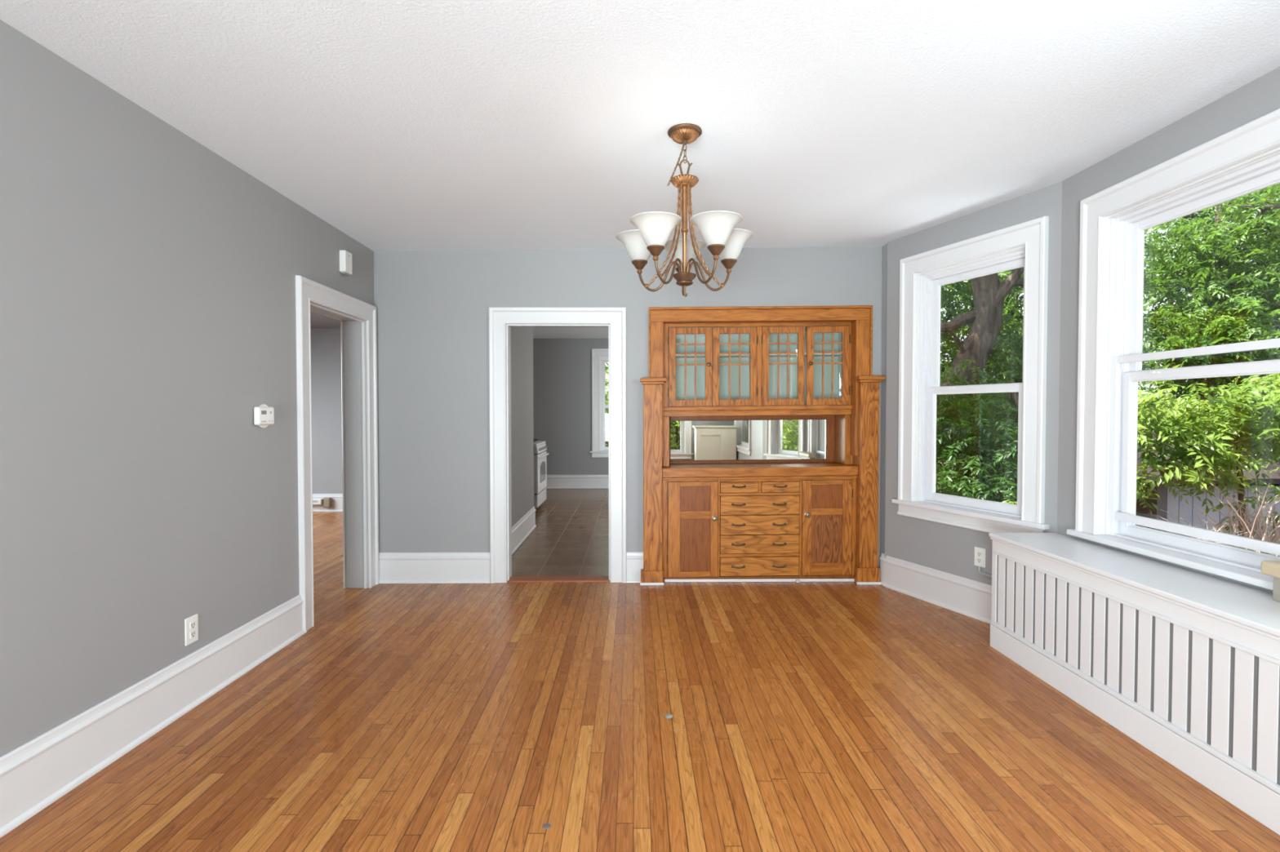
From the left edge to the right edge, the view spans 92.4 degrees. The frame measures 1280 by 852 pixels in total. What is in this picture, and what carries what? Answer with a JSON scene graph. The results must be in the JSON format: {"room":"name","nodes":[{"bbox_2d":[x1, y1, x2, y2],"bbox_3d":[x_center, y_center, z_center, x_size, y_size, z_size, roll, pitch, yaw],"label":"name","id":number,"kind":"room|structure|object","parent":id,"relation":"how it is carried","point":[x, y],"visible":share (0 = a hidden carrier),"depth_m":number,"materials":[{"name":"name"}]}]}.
{"room":"dining room","nodes":[
{"label":"dining room","id":0,"kind":"room"},
{"bbox_2d":[0,19,373,757],"bbox_3d":[-2.139,-0.053,1.296,0.170,2.850,7.440,0,1,-1],"label":"wall","id":1,"kind":"structure","parent":0,"point":[148,278],"depth_m":2.46,"materials":[{"name":"paint"}]},
{"bbox_2d":[0,594,304,838],"bbox_3d":[-2.032,1.216,0.677,0.030,0.240,6.145,0,1,-1],"label":"baseboard","id":2,"kind":"structure","parent":1,"relation":"attached to","point":[37,773],"depth_m":2.45,"materials":[{"name":"white paint"}]},
{"bbox_2d":[184,613,198,646],"bbox_3d":[-2.065,0.939,2.827,0.011,0.124,0.080,0,1,-1],"label":"wall outlet","id":3,"kind":"object","parent":1,"relation":"attached to","point":[191,624],"visible":1,"depth_m":2.82,"materials":[{"name":"white plastic"}]},
{"bbox_2d":[190,621,195,629],"bbox_3d":[-2.062,0.918,2.826,0.004,0.031,0.032,0,1,-1],"label":"receptacle","id":4,"kind":"object","parent":3,"relation":"attached to","point":[192,623],"depth_m":2.83,"materials":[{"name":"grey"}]},
{"bbox_2d":[190,630,195,638],"bbox_3d":[-2.062,0.960,2.827,0.004,0.031,0.032,0,1,-1],"label":"receptacle","id":5,"kind":"object","parent":3,"relation":"attached to","point":[192,632],"depth_m":2.83,"materials":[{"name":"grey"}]},
{"bbox_2d":[253,404,274,428],"bbox_3d":[-2.058,-0.054,3.360,0.037,0.132,0.152,0,1,-1],"label":"thermostat","id":6,"kind":"object","parent":1,"relation":"attached to","point":[264,415],"visible":1,"depth_m":3.34,"materials":[{"name":"white plastic"}]},
{"bbox_2d":[295,275,378,633],"bbox_3d":[-2.172,0.167,4.276,0.234,2.180,1.100,0,1,-1],"label":"door frame","id":7,"kind":"structure","parent":1,"relation":"attached to","point":[357,318],"depth_m":4.68,"materials":[{"name":"white paint"}]},
{"bbox_2d":[339,249,351,275],"bbox_3d":[-2.064,-1.143,4.303,0.047,0.158,0.106,0,1,-1],"label":"door chime","id":8,"kind":"object","parent":1,"relation":"attached to","point":[345,257],"visible":1,"depth_m":4.26,"materials":[{"name":"white plastic"}]},
{"bbox_2d":[310,311,341,328],"bbox_3d":[-4.255,-1.419,4.524,3.990,0.340,8.000,0,1,-1],"label":"ceiling","id":9,"kind":"structure","parent":0,"point":[317,320],"depth_m":7.77,"materials":[{"name":"grey paint"}]},
{"bbox_2d":[310,328,342,493],"bbox_3d":[-4.297,-0.209,8.451,3.990,2.850,0.160,0,1,-1],"label":"wall","id":10,"kind":"structure","parent":0,"point":[326,343],"depth_m":8.37,"materials":[{"name":"paint"}]},
{"bbox_2d":[312,497,331,507],"bbox_3d":[-4.430,1.044,8.341,0.442,0.140,0.070,0,1,-1],"label":"power adapter","id":11,"kind":"object","parent":10,"relation":"attached to","point":[326,502],"visible":0.66,"depth_m":8.33,"materials":[{"name":"white plastic"}]},
{"bbox_2d":[312,493,342,511],"bbox_3d":[-4.296,1.048,8.384,3.990,0.240,0.030,0,1,-1],"label":"baseboard","id":12,"kind":"structure","parent":10,"relation":"attached to","point":[336,499],"depth_m":8.38,"materials":[{"name":"white paint"}]},
{"bbox_2d":[511,327,533,526],"bbox_3d":[-1.327,-0.158,6.134,0.160,2.850,2.220,0,1,-1],"label":"wall","id":13,"kind":"structure","parent":0,"point":[522,338],"depth_m":6.46,"materials":[{"name":"grey paint"}]},
{"bbox_2d":[511,506,536,555],"bbox_3d":[-1.232,1.096,6.177,0.030,0.240,2.190,0,1,-1],"label":"baseboard","id":14,"kind":"structure","parent":13,"relation":"attached to","point":[521,530],"depth_m":6.45,"materials":[{"name":"white paint"}]},
{"bbox_2d":[533,327,608,338],"bbox_3d":[-0.138,-1.578,8.047,4.300,0.175,6.040,0,1,-1],"label":"ceiling","id":15,"kind":"structure","parent":0,"point":[538,332],"depth_m":10.12,"materials":[{"name":"white paint"}]},
{"bbox_2d":[533,338,608,488],"bbox_3d":[-0.160,-0.265,11.016,4.000,2.850,0.160,0,1,-1],"label":"wall","id":16,"kind":"structure","parent":0,"point":[562,367],"depth_m":10.92,"materials":[{"name":"grey paint"}]},
{"bbox_2d":[545,475,608,488],"bbox_3d":[-0.169,0.992,10.948,3.980,0.240,0.030,0,1,-1],"label":"baseboard","id":17,"kind":"structure","parent":16,"relation":"attached to","point":[553,482],"depth_m":10.93,"materials":[{"name":"white paint"}]},
{"bbox_2d":[590,348,608,457],"bbox_3d":[-0.308,-0.404,10.990,1.167,1.943,0.222,0,1,-1],"label":"window","id":18,"kind":"structure","parent":16,"relation":"in","point":[599,356],"depth_m":10.92,"materials":[{"name":"white paint"}]},
{"bbox_2d":[599,356,608,360],"bbox_3d":[-0.308,-1.202,10.944,0.827,0.065,0.040,0,1,-1],"label":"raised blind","id":19,"kind":"object","parent":18,"relation":"attached to","point":[601,358],"depth_m":10.92,"materials":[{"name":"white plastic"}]},
{"bbox_2d":[373,246,882,567],"bbox_3d":[-0.063,-0.133,4.953,4.062,2.850,0.170,0,1,-1],"label":"wall","id":20,"kind":"structure","parent":0,"point":[432,306],"depth_m":4.85,"materials":[{"name":"paint"}]},
{"bbox_2d":[378,552,490,583],"bbox_3d":[-1.640,1.125,4.863,0.905,0.240,0.030,0,1,-1],"label":"baseboard","id":21,"kind":"structure","parent":20,"relation":"attached to","point":[393,567],"depth_m":4.86,"materials":[{"name":"white paint"}]},
{"bbox_2d":[488,306,626,583],"bbox_3d":[-0.649,0.152,4.953,1.080,2.180,0.234,0,1,-1],"label":"door frame","id":22,"kind":"structure","parent":20,"relation":"attached to","point":[501,319],"depth_m":4.85,"materials":[{"name":"white paint"}]},
{"bbox_2d":[626,551,643,582],"bbox_3d":[-0.038,1.124,4.880,0.140,0.240,0.030,0,1,-1],"label":"baseboard","id":23,"kind":"structure","parent":20,"relation":"attached to","point":[634,560],"depth_m":4.88,"materials":[{"name":"white paint"}]},
{"bbox_2d":[0,488,1279,851],"bbox_3d":[-1.645,1.300,4.162,9.200,0.080,13.900,0,1,-1],"label":"floor","id":24,"kind":"structure","parent":0,"point":[808,717],"depth_m":2.53,"materials":[{"name":"brown wood"}]},
{"bbox_2d":[533,439,549,510],"bbox_3d":[-1.687,0.680,8.609,0.744,0.974,0.828,0,1,-1],"label":"stove","id":25,"kind":"object","parent":24,"relation":"on","point":[540,455],"visible":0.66,"depth_m":8.40,"materials":[{"name":"white metal"}]},
{"bbox_2d":[533,440,545,446],"bbox_3d":[-1.720,0.245,8.599,0.677,0.034,0.828,0,1,-1],"label":"cooktop","id":26,"kind":"object","parent":25,"relation":"in","point":[536,443],"depth_m":8.62,"materials":[{"name":"white metal"}]},
{"bbox_2d":[542,823,551,829],"bbox_3d":[-0.304,1.305,2.001,0.030,0.004,0.022,0,1,-1],"label":"knot","id":27,"kind":"object","parent":24,"relation":"on","point":[545,826],"visible":1,"depth_m":2.00,"materials":[{"name":"grey"}]},
{"bbox_2d":[506,576,609,582],"bbox_3d":[-0.649,1.246,4.959,0.820,0.032,0.145,0,1,-1],"label":"threshold","id":28,"kind":"object","parent":24,"relation":"on","point":[513,579],"visible":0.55,"depth_m":4.93,"materials":[{"name":"brown wood"}]},
{"bbox_2d":[665,713,673,718],"bbox_3d":[0.130,1.287,2.724,0.036,0.009,0.037,0,1,-1],"label":"plug","id":29,"kind":"object","parent":24,"relation":"on","point":[667,715],"visible":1,"depth_m":2.72,"materials":[{"name":"white plastic"}]},
{"bbox_2d":[640,305,885,585],"bbox_3d":[0.952,0.147,5.048,1.914,2.203,0.555,0,1,-1],"label":"china cabinet","id":30,"kind":"object","parent":24,"relation":"on","point":[761,424],"visible":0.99,"depth_m":4.90,"materials":[{"name":"brown wood"}]},
{"bbox_2d":[675,353,749,358],"bbox_3d":[0.562,-0.589,5.137,0.742,0.025,0.224,0,1,-1],"label":"shelf","id":31,"kind":"object","parent":30,"relation":"attached to","point":[721,356],"depth_m":5.11,"materials":[{"name":"white"}]},
{"bbox_2d":[662,462,857,477],"bbox_3d":[0.949,0.358,5.043,1.552,0.088,0.394,0,1,-1],"label":"countertop","id":32,"kind":"structure","parent":30,"relation":"on","point":[831,468],"depth_m":4.85,"materials":[{"name":"brown wood"}]},
{"bbox_2d":[670,418,826,461],"bbox_3d":[0.924,0.120,5.236,1.342,0.364,0.012,0,1,-1],"label":"mirror","id":33,"kind":"object","parent":32,"relation":"on","point":[691,439],"depth_m":5.23,"materials":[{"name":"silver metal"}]},
{"bbox_2d":[768,352,841,357],"bbox_3d":[1.344,-0.597,5.145,0.708,0.025,0.224,0,1,-1],"label":"shelf","id":34,"kind":"object","parent":30,"relation":"attached to","point":[815,355],"depth_m":5.12,"materials":[{"name":"white"}]},
{"bbox_2d":[988,533,1279,835],"bbox_3d":[2.240,0.965,2.676,0.421,0.655,1.779,0,1,-1],"label":"radiator cover","id":35,"kind":"object","parent":24,"relation":"on","point":[1184,664],"visible":1,"depth_m":2.46,"materials":[{"name":"white paint"}]},
{"bbox_2d":[1261,560,1279,601],"bbox_3d":[2.378,0.577,2.070,0.110,0.144,0.462,0,1,-1],"label":"wall shelf","id":36,"kind":"object","parent":35,"relation":"on","point":[1268,567],"visible":1,"depth_m":2.26,"materials":[{"name":"beige wood"}]},
{"bbox_2d":[0,0,1279,251],"bbox_3d":[0.287,-1.403,1.203,5.200,0.226,7.660,0,1,-1],"label":"ceiling","id":37,"kind":"structure","parent":0,"point":[399,125],"depth_m":2.50,"materials":[{"name":"white paint"}]},
{"bbox_2d":[615,123,753,297],"bbox_3d":[0.209,-0.978,2.849,0.649,0.763,0.634,0,1,-1],"label":"chandelier","id":38,"kind":"object","parent":37,"relation":"hanging from","point":[725,242],"visible":1,"depth_m":2.80,"materials":[{"name":"brown metal"}]},
{"bbox_2d":[879,244,887,568],"bbox_3d":[2.010,-0.130,4.810,0.170,2.850,0.170,0,1,-4],"label":"wall","id":39,"kind":"structure","parent":0,"point":[884,255],"depth_m":4.84,"materials":[{"name":"paint"}]},
{"bbox_2d":[884,181,1062,585],"bbox_3d":[2.253,-0.115,4.155,0.170,2.850,1.390,-1,1,-22],"label":"wall","id":40,"kind":"structure","parent":0,"point":[947,548],"depth_m":4.15,"materials":[{"name":"paint"}]},
{"bbox_2d":[879,553,991,624],"bbox_3d":[2.211,1.144,3.969,0.160,0.240,1.880,0,1,-16],"label":"baseboard","id":41,"kind":"structure","parent":40,"relation":"attached to","point":[971,598],"depth_m":4.30,"materials":[{"name":"white paint"}]},
{"bbox_2d":[892,216,1049,533],"bbox_3d":[2.232,-0.276,4.133,0.223,1.922,1.173,-1,1,-22],"label":"window","id":42,"kind":"structure","parent":40,"relation":"in","point":[922,276],"depth_m":4.15,"materials":[{"name":"white paint"}]},
{"bbox_2d":[973,546,991,578],"bbox_3d":[2.233,0.885,3.966,0.026,0.177,0.175,-1,1,-22],"label":"wall outlet","id":43,"kind":"object","parent":40,"relation":"attached to","point":[980,553],"visible":0.98,"depth_m":4.00,"materials":[{"name":"white plastic"}]},
{"bbox_2d":[977,557,981,563],"bbox_3d":[2.219,0.879,4.011,0.004,0.031,0.032,-1,1,-22],"label":"receptacle","id":44,"kind":"object","parent":43,"relation":"attached to","point":[979,559],"depth_m":4.01,"materials":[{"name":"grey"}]},
{"bbox_2d":[977,551,982,556],"bbox_3d":[2.219,0.837,4.010,0.004,0.031,0.032,-1,1,-22],"label":"receptacle","id":45,"kind":"object","parent":43,"relation":"attached to","point":[979,553],"depth_m":4.01,"materials":[{"name":"grey plastic"}]},
{"bbox_2d":[1057,66,1279,593],"bbox_3d":[2.524,-0.082,2.633,0.170,2.850,1.910,0,1,-2],"label":"wall","id":46,"kind":"structure","parent":0,"point":[1260,97],"depth_m":3.27,"materials":[{"name":"paint"}]},
{"bbox_2d":[1066,108,1279,590],"bbox_3d":[2.498,-0.297,2.624,0.222,1.827,1.532,0,1,-2],"label":"window","id":47,"kind":"structure","parent":46,"relation":"in","point":[1244,160],"depth_m":3.12,"materials":[{"name":"white paint"}]},
{"label":"outside","id":48,"kind":"structure","parent":0,"visible":0},
{"bbox_3d":[12.858,2.264,13.193,54.000,0.100,54.000,0,1,-1],"label":"ground","id":49,"kind":"structure","parent":48,"visible":0},
{"bbox_2d":[604,362,608,446],"bbox_3d":[-0.563,0.072,13.293,4.541,5.194,2.904,0,1,-1],"label":"bush","id":50,"kind":"object","parent":49,"relation":"on","point":[606,437],"visible":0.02,"depth_m":13.02,"materials":[{"name":"green plant"}]},
{"bbox_2d":[935,391,1018,504],"bbox_3d":[4.391,0.953,7.418,2.896,2.790,2.823,0,1,-1],"label":"bush","id":51,"kind":"object","parent":49,"relation":"on","point":[988,473],"visible":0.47,"depth_m":7.19,"materials":[{"name":"green plant"}]},
{"bbox_2d":[939,271,1023,493],"bbox_3d":[5.307,-1.663,15.090,6.223,8.300,5.918,-1,2,-41],"label":"tree","id":52,"kind":"object","parent":49,"relation":"on","point":[956,288],"visible":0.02,"depth_m":14.39,"materials":[{"name":"green plant"}]},
{"bbox_2d":[1001,498,1017,504],"bbox_3d":[3.577,1.544,5.907,1.136,1.660,1.013,0,1,-1],"label":"shrub","id":53,"kind":"object","parent":49,"relation":"on","point":[1005,501],"visible":0.02,"depth_m":6.00,"materials":[{"name":"green plant"}]},
{"bbox_2d":[939,269,1161,502],"bbox_3d":[9.428,-1.702,15.533,6.416,8.150,4.934,0,1,14],"label":"tree","id":54,"kind":"object","parent":49,"relation":"on","point":[1004,274],"visible":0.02,"depth_m":14.97,"materials":[{"name":"green plant"}]},
{"bbox_2d":[935,221,1182,466],"bbox_3d":[3.677,-1.698,9.016,7.414,8.040,4.345,-1,1,-24],"label":"shade tree","id":55,"kind":"object","parent":49,"relation":"on","point":[986,319],"visible":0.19,"depth_m":8.92,"materials":[{"name":"green plant"}]},
{"bbox_2d":[1135,427,1279,537],"bbox_3d":[6.667,1.183,7.700,2.700,2.300,1.800,0,1,-1],"label":"fence","id":56,"kind":"object","parent":49,"relation":"on","point":[1168,503],"visible":0.09,"depth_m":7.09,"materials":[{"name":"grey wood"}]},
{"bbox_2d":[1136,362,1279,554],"bbox_3d":[4.920,0.941,5.130,2.484,2.905,1.512,-1,1,-30],"label":"shrub","id":57,"kind":"object","parent":49,"relation":"on","point":[1239,424],"visible":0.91,"depth_m":4.80,"materials":[{"name":"green plant"}]},
{"bbox_2d":[1137,186,1279,435],"bbox_3d":[12.465,-1.593,12.310,6.813,8.214,4.714,0,1,4],"label":"tree","id":58,"kind":"object","parent":49,"relation":"on","point":[1203,215],"visible":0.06,"depth_m":12.48,"materials":[{"name":"green plant"}]},
{"bbox_2d":[1137,182,1279,421],"bbox_3d":[8.293,-1.258,8.107,5.722,7.188,3.727,-1,1,-26],"label":"tree","id":59,"kind":"object","parent":49,"relation":"on","point":[1215,279],"visible":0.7,"depth_m":7.63,"materials":[{"name":"green plant"}]},
{"bbox_2d":[1145,461,1279,556],"bbox_3d":[4.696,1.338,4.710,3.434,2.127,1.403,0,1,-1],"label":"bare twigs","id":60,"kind":"object","parent":49,"relation":"on","point":[1269,537],"visible":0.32,"depth_m":4.67,"materials":[{"name":"beige plant"}]},
{"bbox_2d":[1191,536,1279,555],"bbox_3d":[6.702,1.707,5.897,4.030,1.330,0.070,0,1,-1],"label":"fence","id":61,"kind":"object","parent":49,"relation":"on","point":[1256,536],"visible":0.02,"depth_m":5.84,"materials":[{"name":"grey wood"}]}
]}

